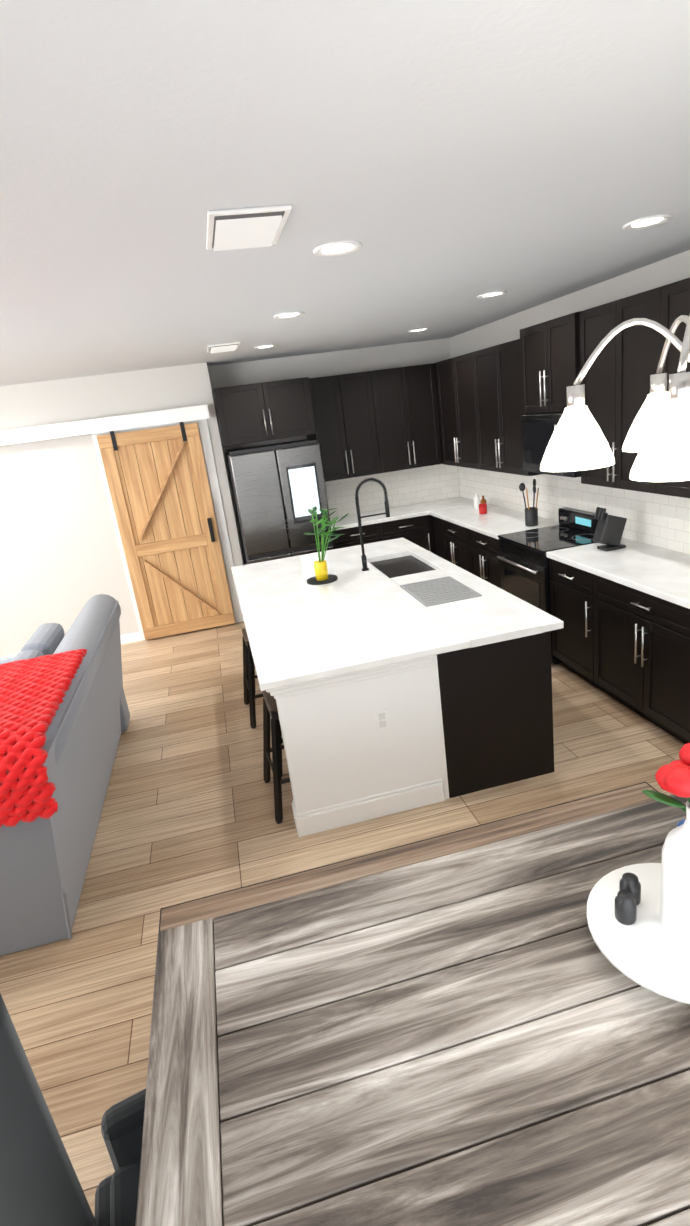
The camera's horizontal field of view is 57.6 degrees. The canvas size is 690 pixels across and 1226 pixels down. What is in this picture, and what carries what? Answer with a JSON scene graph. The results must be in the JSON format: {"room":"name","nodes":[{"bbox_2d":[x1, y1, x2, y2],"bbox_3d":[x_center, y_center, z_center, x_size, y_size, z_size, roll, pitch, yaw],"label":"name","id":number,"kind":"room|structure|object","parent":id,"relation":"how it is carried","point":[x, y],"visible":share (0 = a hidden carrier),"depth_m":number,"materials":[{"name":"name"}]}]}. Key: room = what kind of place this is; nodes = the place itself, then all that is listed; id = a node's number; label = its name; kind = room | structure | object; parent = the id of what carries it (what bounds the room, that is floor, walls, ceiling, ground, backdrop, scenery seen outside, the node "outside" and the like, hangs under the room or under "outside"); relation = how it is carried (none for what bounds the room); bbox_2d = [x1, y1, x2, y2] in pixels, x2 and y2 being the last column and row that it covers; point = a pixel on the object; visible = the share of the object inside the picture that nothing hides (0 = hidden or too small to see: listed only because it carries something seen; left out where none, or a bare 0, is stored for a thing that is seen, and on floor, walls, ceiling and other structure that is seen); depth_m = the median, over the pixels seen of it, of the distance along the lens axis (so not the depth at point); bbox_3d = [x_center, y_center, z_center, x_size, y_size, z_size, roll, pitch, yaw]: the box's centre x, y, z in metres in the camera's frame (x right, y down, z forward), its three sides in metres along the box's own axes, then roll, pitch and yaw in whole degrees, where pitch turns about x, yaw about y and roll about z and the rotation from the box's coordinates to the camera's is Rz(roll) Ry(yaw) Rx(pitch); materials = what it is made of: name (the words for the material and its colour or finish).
{"room":"kitchen","nodes":[
{"label":"kitchen","id":0,"kind":"room"},
{"bbox_2d":[0,362,242,656],"bbox_3d":[-3.579,-0.813,6.395,4.830,2.700,0.400,-11,18,-10],"label":"wall","id":1,"kind":"structure","parent":0,"point":[61,562],"depth_m":6.28,"materials":[{"name":"white paint"}]},
{"bbox_2d":[0,632,141,658],"bbox_3d":[-3.940,0.581,6.493,3.590,0.100,0.017,-11,18,-10],"label":"baseboard","id":2,"kind":"structure","parent":1,"relation":"attached to","point":[130,637],"depth_m":6.76,"materials":[{"name":"white wood"}]},
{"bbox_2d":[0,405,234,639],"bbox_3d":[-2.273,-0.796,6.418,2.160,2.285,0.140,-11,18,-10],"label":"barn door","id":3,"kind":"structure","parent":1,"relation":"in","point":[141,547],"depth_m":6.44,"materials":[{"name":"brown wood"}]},
{"bbox_2d":[92,419,243,639],"bbox_3d":[-1.804,-0.840,6.581,1.120,2.190,0.018,-11,18,-10],"label":"door frame","id":4,"kind":"structure","parent":1,"relation":"attached to","point":[214,483],"depth_m":6.54,"materials":[{"name":"white"}]},
{"bbox_2d":[207,338,459,564],"bbox_3d":[-2.325,-1.139,6.889,7.850,2.700,0.150,-11,18,-10],"label":"wall","id":5,"kind":"structure","parent":0,"point":[316,365],"depth_m":6.88,"materials":[{"name":"white paint"}]},
{"bbox_2d":[212,377,315,446],"bbox_3d":[-0.854,-2.085,6.535,0.944,0.550,0.639,-11,18,-10],"label":"upper cabinet","id":6,"kind":"object","parent":5,"relation":"attached to","point":[265,411],"depth_m":6.24,"materials":[{"name":"black wood"}]},
{"bbox_2d":[308,370,387,481],"bbox_3d":[-0.012,-2.040,6.901,0.753,1.070,0.349,-11,18,-10],"label":"upper cabinet","id":7,"kind":"object","parent":5,"relation":"attached to","point":[349,434],"depth_m":6.74,"materials":[{"name":"black wood"}]},
{"bbox_2d":[325,464,460,517],"bbox_3d":[0.512,-1.457,7.376,1.710,0.447,0.008,-11,18,-10],"label":"tile backsplash","id":8,"kind":"structure","parent":5,"relation":"attached to","point":[434,482],"depth_m":7.39,"materials":[{"name":"white tile"}]},
{"bbox_2d":[376,363,439,471],"bbox_3d":[0.617,-2.160,7.014,0.777,1.070,0.349,-11,18,-10],"label":"upper cabinet","id":9,"kind":"object","parent":5,"relation":"attached to","point":[408,393],"depth_m":6.86,"materials":[{"name":"black wood"}]},
{"bbox_2d":[0,621,684,1217],"bbox_3d":[-1.310,1.220,3.745,7.850,0.100,7.770,-11,18,-10],"label":"floor","id":10,"kind":"structure","parent":0,"point":[188,811],"depth_m":3.33,"materials":[{"name":"brown wood"}]},
{"bbox_2d":[0,594,129,955],"bbox_3d":[-2.499,0.871,3.438,2.373,1.027,2.473,-11,18,-10],"label":"sectional sofa","id":11,"kind":"object","parent":10,"relation":"on","point":[44,863],"visible":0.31,"depth_m":2.94,"materials":[{"name":"grey fabric"}]},
{"bbox_2d":[0,649,86,827],"bbox_3d":[-1.483,0.516,2.764,0.584,0.334,1.102,-11,18,-10],"label":"knit blanket","id":12,"kind":"object","parent":11,"relation":"on","point":[33,691],"visible":1,"depth_m":2.41,"materials":[{"name":"red fabric"}]},
{"bbox_2d":[0,993,145,1225],"bbox_3d":[-0.328,1.267,1.276,0.781,1.075,0.696,-11,18,-10],"label":"chair","id":13,"kind":"object","parent":10,"relation":"on","point":[40,1185],"visible":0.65,"depth_m":1.29,"materials":[{"name":"grey fabric"}]},
{"bbox_2d":[241,628,251,684],"bbox_3d":[-0.549,0.428,4.681,0.477,0.635,0.477,-12,18,-13],"label":"stool","id":14,"kind":"object","parent":10,"relation":"on","point":[246,646],"depth_m":4.58,"materials":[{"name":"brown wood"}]},
{"bbox_2d":[243,655,289,823],"bbox_3d":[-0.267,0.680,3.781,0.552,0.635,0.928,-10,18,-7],"label":"stool","id":15,"kind":"object","parent":10,"relation":"on","point":[269,700],"depth_m":3.65,"materials":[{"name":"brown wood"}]},
{"bbox_2d":[226,439,333,564],"bbox_3d":[-0.662,-0.882,6.825,0.910,1.835,0.800,-11,18,-10],"label":"refrigerator","id":16,"kind":"object","parent":10,"relation":"on","point":[279,490],"visible":0.67,"depth_m":6.33,"materials":[{"name":"grey metal"}]},
{"bbox_2d":[332,521,389,548],"bbox_3d":[0.135,-0.607,7.208,0.609,0.880,0.618,-11,18,-10],"label":"base cabinet","id":17,"kind":"object","parent":10,"relation":"on","point":[371,533],"depth_m":6.82,"materials":[{"name":"black wood"}]},
{"bbox_2d":[241,554,563,836],"bbox_3d":[0.141,0.270,4.483,1.555,0.880,2.640,-11,18,-10],"label":"kitchen island","id":18,"kind":"object","parent":10,"relation":"on","point":[383,688],"depth_m":3.28,"materials":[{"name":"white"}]},
{"bbox_2d":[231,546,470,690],"bbox_3d":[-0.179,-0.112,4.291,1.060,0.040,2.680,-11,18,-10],"label":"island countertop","id":19,"kind":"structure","parent":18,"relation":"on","point":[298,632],"depth_m":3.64,"materials":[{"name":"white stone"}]},
{"bbox_2d":[304,506,348,584],"bbox_3d":[-0.141,-0.517,4.511,0.349,0.578,0.517,-11,18,-10],"label":"potted plant","id":20,"kind":"object","parent":19,"relation":"on","point":[321,576],"visible":1,"depth_m":4.49,"materials":[{"name":"green plant"}]},
{"bbox_2d":[351,538,562,649],"bbox_3d":[0.580,-0.257,4.427,0.510,0.040,2.680,-11,18,-10],"label":"island countertop","id":21,"kind":"structure","parent":18,"relation":"on","point":[497,615],"depth_m":3.58,"materials":[{"name":"white stone"}]},
{"bbox_2d":[354,477,389,570],"bbox_3d":[0.215,-0.659,4.648,0.264,0.676,0.083,-11,18,-10],"label":"faucet","id":22,"kind":"object","parent":21,"relation":"on","point":[363,556],"visible":1,"depth_m":4.63,"materials":[{"name":"black metal"}]},
{"bbox_2d":[400,576,481,606],"bbox_3d":[0.594,-0.145,3.982,0.360,0.014,0.520,-11,18,-10],"label":"dish mat","id":23,"kind":"object","parent":21,"relation":"on","point":[436,591],"visible":1,"depth_m":3.94,"materials":[{"name":"grey rubber"}]},
{"bbox_2d":[159,782,657,931],"bbox_3d":[0.365,1.156,2.321,1.980,0.465,0.400,-11,18,-10],"label":"bench","id":24,"kind":"object","parent":10,"relation":"on","point":[260,893],"visible":0.08,"depth_m":2.36,"materials":[{"name":"brown wood"}]},
{"bbox_2d":[386,517,433,553],"bbox_3d":[0.613,-0.698,7.294,0.609,0.880,0.618,-11,18,-10],"label":"base cabinet","id":25,"kind":"object","parent":10,"relation":"on","point":[416,530],"depth_m":6.94,"materials":[{"name":"black wood"}]},
{"bbox_2d":[330,497,473,532],"bbox_3d":[0.627,-1.143,7.158,1.740,0.040,0.637,-11,18,-10],"label":"countertop","id":26,"kind":"structure","parent":25,"relation":"on","point":[400,513],"depth_m":7.02,"materials":[{"name":"white stone"}]},
{"bbox_2d":[135,795,689,1225],"bbox_3d":[0.714,1.200,1.530,2.195,0.775,1.120,-11,18,-10],"label":"dining table","id":27,"kind":"object","parent":10,"relation":"on","point":[488,1035],"visible":0.96,"depth_m":1.32,"materials":[{"name":"grey wood"}]},
{"bbox_2d":[587,863,689,1003],"bbox_3d":[0.790,0.759,1.484,0.410,0.066,0.410,-11,18,-10],"label":"centerpiece tray","id":28,"kind":"object","parent":27,"relation":"on","point":[644,950],"visible":0.67,"depth_m":1.45,"materials":[{"name":"white ceramic"}]},
{"bbox_2d":[615,872,640,924],"bbox_3d":[0.685,0.689,1.521,0.048,0.069,0.111,4,21,33],"label":"pepper shaker","id":29,"kind":"object","parent":28,"relation":"on","point":[627,899],"visible":1,"depth_m":1.49,"materials":[{"name":"black ceramic"}]},
{"bbox_2d":[642,743,689,950],"bbox_3d":[0.787,0.514,1.384,0.237,0.456,0.238,-11,18,-10],"label":"vase","id":30,"kind":"object","parent":28,"relation":"on","point":[673,777],"visible":1,"depth_m":1.37,"materials":[{"name":"white ceramic"}]},
{"bbox_2d":[677,798,689,826],"bbox_3d":[0.979,0.560,1.751,0.146,0.231,0.141,-11,18,-10],"label":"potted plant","id":31,"kind":"object","parent":27,"relation":"on","point":[681,822],"visible":0.15,"depth_m":1.78,"materials":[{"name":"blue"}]},
{"bbox_2d":[430,517,445,559],"bbox_3d":[1.338,-0.676,6.924,0.618,0.880,0.358,-11,18,-10],"label":"base cabinet","id":32,"kind":"object","parent":10,"relation":"on","point":[435,525],"depth_m":6.90,"materials":[{"name":"black wood"}]},
{"bbox_2d":[442,521,473,573],"bbox_3d":[1.448,-0.539,6.456,0.618,0.880,0.758,-11,18,-10],"label":"base cabinet","id":33,"kind":"object","parent":10,"relation":"on","point":[456,539],"depth_m":6.32,"materials":[{"name":"black wood"}]},
{"bbox_2d":[470,529,569,587],"bbox_3d":[1.589,-0.364,5.853,0.618,0.880,0.758,-11,18,-10],"label":"base cabinet","id":34,"kind":"object","parent":10,"relation":"on","point":[484,551],"depth_m":5.69,"materials":[{"name":"black wood"}]},
{"bbox_2d":[430,502,558,540],"bbox_3d":[1.418,-0.925,6.153,0.637,0.040,1.702,-11,18,-10],"label":"countertop","id":35,"kind":"structure","parent":34,"relation":"on","point":[497,521],"depth_m":6.00,"materials":[{"name":"white stone"}]},
{"bbox_2d":[474,493,478,509],"bbox_3d":[1.385,-1.178,6.601,0.062,0.172,0.064,-11,18,-10],"label":"soap bottle","id":36,"kind":"object","parent":35,"relation":"on","point":[477,501],"depth_m":6.58,"materials":[{"name":"white plastic"}]},
{"bbox_2d":[478,495,485,505],"bbox_3d":[1.432,-1.139,6.495,0.058,0.152,0.060,-11,18,-10],"label":"soap bottle","id":37,"kind":"object","parent":35,"relation":"on","point":[483,500],"depth_m":6.47,"materials":[{"name":"orange plastic"}]},
{"bbox_2d":[479,503,486,513],"bbox_3d":[1.391,-1.042,6.303,0.079,0.095,0.115,-11,18,-10],"label":"mug","id":38,"kind":"object","parent":35,"relation":"on","point":[482,508],"visible":1,"depth_m":6.29,"materials":[{"name":"red"}]},
{"bbox_2d":[519,479,538,526],"bbox_3d":[1.615,-0.952,5.437,0.166,0.396,0.166,-11,18,-10],"label":"utensil crock","id":39,"kind":"object","parent":35,"relation":"on","point":[531,516],"visible":1,"depth_m":5.43,"materials":[{"name":"black plastic"}]},
{"bbox_2d":[497,507,597,664],"bbox_3d":[1.701,-0.235,5.102,0.687,1.065,0.754,-11,18,-10],"label":"range","id":40,"kind":"object","parent":10,"relation":"on","point":[524,566],"visible":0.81,"depth_m":4.96,"materials":[{"name":"black metal"}]},
{"bbox_2d":[547,557,597,687],"bbox_3d":[1.908,0.031,4.494,0.618,0.880,0.608,-11,18,-10],"label":"base cabinet","id":41,"kind":"object","parent":10,"relation":"on","point":[573,593],"depth_m":4.41,"materials":[{"name":"black wood"}]},
{"bbox_2d":[598,577,689,743],"bbox_3d":[2.069,0.230,3.809,0.618,0.880,1.085,-11,18,-10],"label":"base cabinet","id":42,"kind":"object","parent":10,"relation":"on","point":[622,636],"depth_m":3.70,"materials":[{"name":"black wood"}]},
{"bbox_2d":[546,538,689,608],"bbox_3d":[1.949,-0.269,3.895,0.637,0.040,1.586,-11,18,-10],"label":"countertop","id":43,"kind":"structure","parent":42,"relation":"on","point":[664,574],"depth_m":3.97,"materials":[{"name":"white stone"}]},
{"bbox_2d":[593,507,626,550],"bbox_3d":[1.850,-0.597,4.391,0.210,0.302,0.110,-11,18,-10],"label":"knife block","id":44,"kind":"object","parent":43,"relation":"on","point":[609,530],"visible":1,"depth_m":4.36,"materials":[{"name":"black plastic"}]},
{"bbox_2d":[0,0,689,385],"bbox_3d":[-1.663,-1.424,2.894,7.850,0.100,7.770,-11,18,-10],"label":"ceiling","id":45,"kind":"structure","parent":0,"point":[446,162],"depth_m":1.69,"materials":[{"name":"white paint"}]},
{"bbox_2d":[207,342,240,352],"bbox_3d":[-0.999,-2.177,5.163,0.260,0.024,0.400,-11,18,-10],"label":"ceiling vent","id":46,"kind":"object","parent":45,"relation":"in","point":[224,347],"visible":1,"depth_m":5.06,"materials":[{"name":"white metal"}]},
{"bbox_2d":[206,205,291,250],"bbox_3d":[-0.333,-1.283,2.110,0.260,0.024,0.400,-11,18,-10],"label":"ceiling vent","id":47,"kind":"object","parent":45,"relation":"in","point":[241,228],"visible":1,"depth_m":2.04,"materials":[{"name":"white metal"}]},
{"bbox_2d":[254,344,275,348],"bbox_3d":[-0.703,-2.341,5.527,0.195,0.009,0.195,-11,18,-10],"label":"recessed light","id":48,"kind":"object","parent":45,"relation":"in","point":[271,345],"depth_m":5.53,"materials":[{"name":"white"}]},
{"bbox_2d":[274,311,304,318],"bbox_3d":[-0.356,-1.899,4.008,0.195,0.009,0.195,-11,18,-10],"label":"recessed light","id":49,"kind":"object","parent":45,"relation":"in","point":[287,315],"depth_m":4.01,"materials":[{"name":"white plastic"}]},
{"bbox_2d":[313,241,361,256],"bbox_3d":[-0.030,-1.467,2.534,0.195,0.009,0.195,-11,18,-10],"label":"recessed light","id":50,"kind":"object","parent":45,"relation":"in","point":[338,248],"depth_m":2.53,"materials":[{"name":"white"}]},
{"bbox_2d":[408,328,429,332],"bbox_3d":[0.687,-2.626,5.835,0.195,0.009,0.195,-11,18,-10],"label":"recessed light","id":51,"kind":"object","parent":45,"relation":"in","point":[420,329],"depth_m":5.84,"materials":[{"name":"white"}]},
{"bbox_2d":[477,291,506,298],"bbox_3d":[1.001,-2.167,4.280,0.195,0.009,0.195,-11,18,-10],"label":"recessed light","id":52,"kind":"object","parent":45,"relation":"in","point":[497,293],"depth_m":4.28,"materials":[{"name":"white"}]},
{"bbox_2d":[540,315,689,481],"bbox_3d":[0.660,-0.678,1.081,0.574,0.791,0.591,-11,18,-10],"label":"chandelier","id":53,"kind":"object","parent":45,"relation":"hanging from","point":[658,437],"visible":1,"depth_m":1.22,"materials":[{"name":"silver metal"}]},
{"bbox_2d":[623,214,672,230],"bbox_3d":[1.341,-1.733,2.789,0.195,0.009,0.195,-11,18,-10],"label":"recessed light","id":54,"kind":"object","parent":45,"relation":"in","point":[651,221],"depth_m":2.79,"materials":[{"name":"white"}]},
{"bbox_2d":[449,250,689,357],"bbox_3d":[2.238,-0.814,3.987,0.150,2.700,7.470,-11,18,-10],"label":"wall","id":55,"kind":"structure","parent":0,"point":[672,269],"depth_m":4.70,"materials":[{"name":"white paint"}]},
{"bbox_2d":[432,351,479,468],"bbox_3d":[1.310,-2.052,6.391,0.348,1.070,1.015,-11,18,-10],"label":"upper cabinet","id":56,"kind":"object","parent":55,"relation":"attached to","point":[468,410],"depth_m":6.35,"materials":[{"name":"black wood"}]},
{"bbox_2d":[476,340,540,475],"bbox_3d":[1.508,-1.807,5.548,0.348,1.070,1.014,-11,18,-10],"label":"upper cabinet","id":57,"kind":"object","parent":55,"relation":"attached to","point":[497,376],"depth_m":5.48,"materials":[{"name":"black wood"}]},
{"bbox_2d":[516,312,579,417],"bbox_3d":[1.653,-1.827,4.629,0.379,0.630,0.760,-11,18,-10],"label":"upper cabinet","id":58,"kind":"object","parent":55,"relation":"attached to","point":[548,352],"depth_m":4.57,"materials":[{"name":"black wood"}]},
{"bbox_2d":[521,412,580,477],"bbox_3d":[1.694,-1.309,4.788,0.434,0.445,0.754,-11,18,-10],"label":"microwave","id":59,"kind":"object","parent":58,"relation":"attached to","point":[537,430],"visible":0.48,"depth_m":4.87,"materials":[{"name":"black metal"}]},
{"bbox_2d":[457,466,689,553],"bbox_3d":[1.880,-0.981,5.332,0.010,0.447,4.698,-11,18,-10],"label":"tile backsplash","id":60,"kind":"structure","parent":55,"relation":"attached to","point":[660,520],"depth_m":4.99,"materials":[{"name":"white tile"}]},
{"bbox_2d":[576,284,667,493],"bbox_3d":[1.876,-1.375,3.957,0.348,1.130,0.843,-11,18,-10],"label":"upper cabinet","id":61,"kind":"object","parent":55,"relation":"attached to","point":[617,384],"depth_m":3.90,"materials":[{"name":"black wood"}]},
{"bbox_2d":[661,278,689,497],"bbox_3d":[2.036,-1.177,3.275,0.348,1.130,0.842,-11,18,-10],"label":"upper cabinet","id":62,"kind":"object","parent":55,"relation":"attached to","point":[679,291],"depth_m":3.38,"materials":[{"name":"black wood"}]}
]}

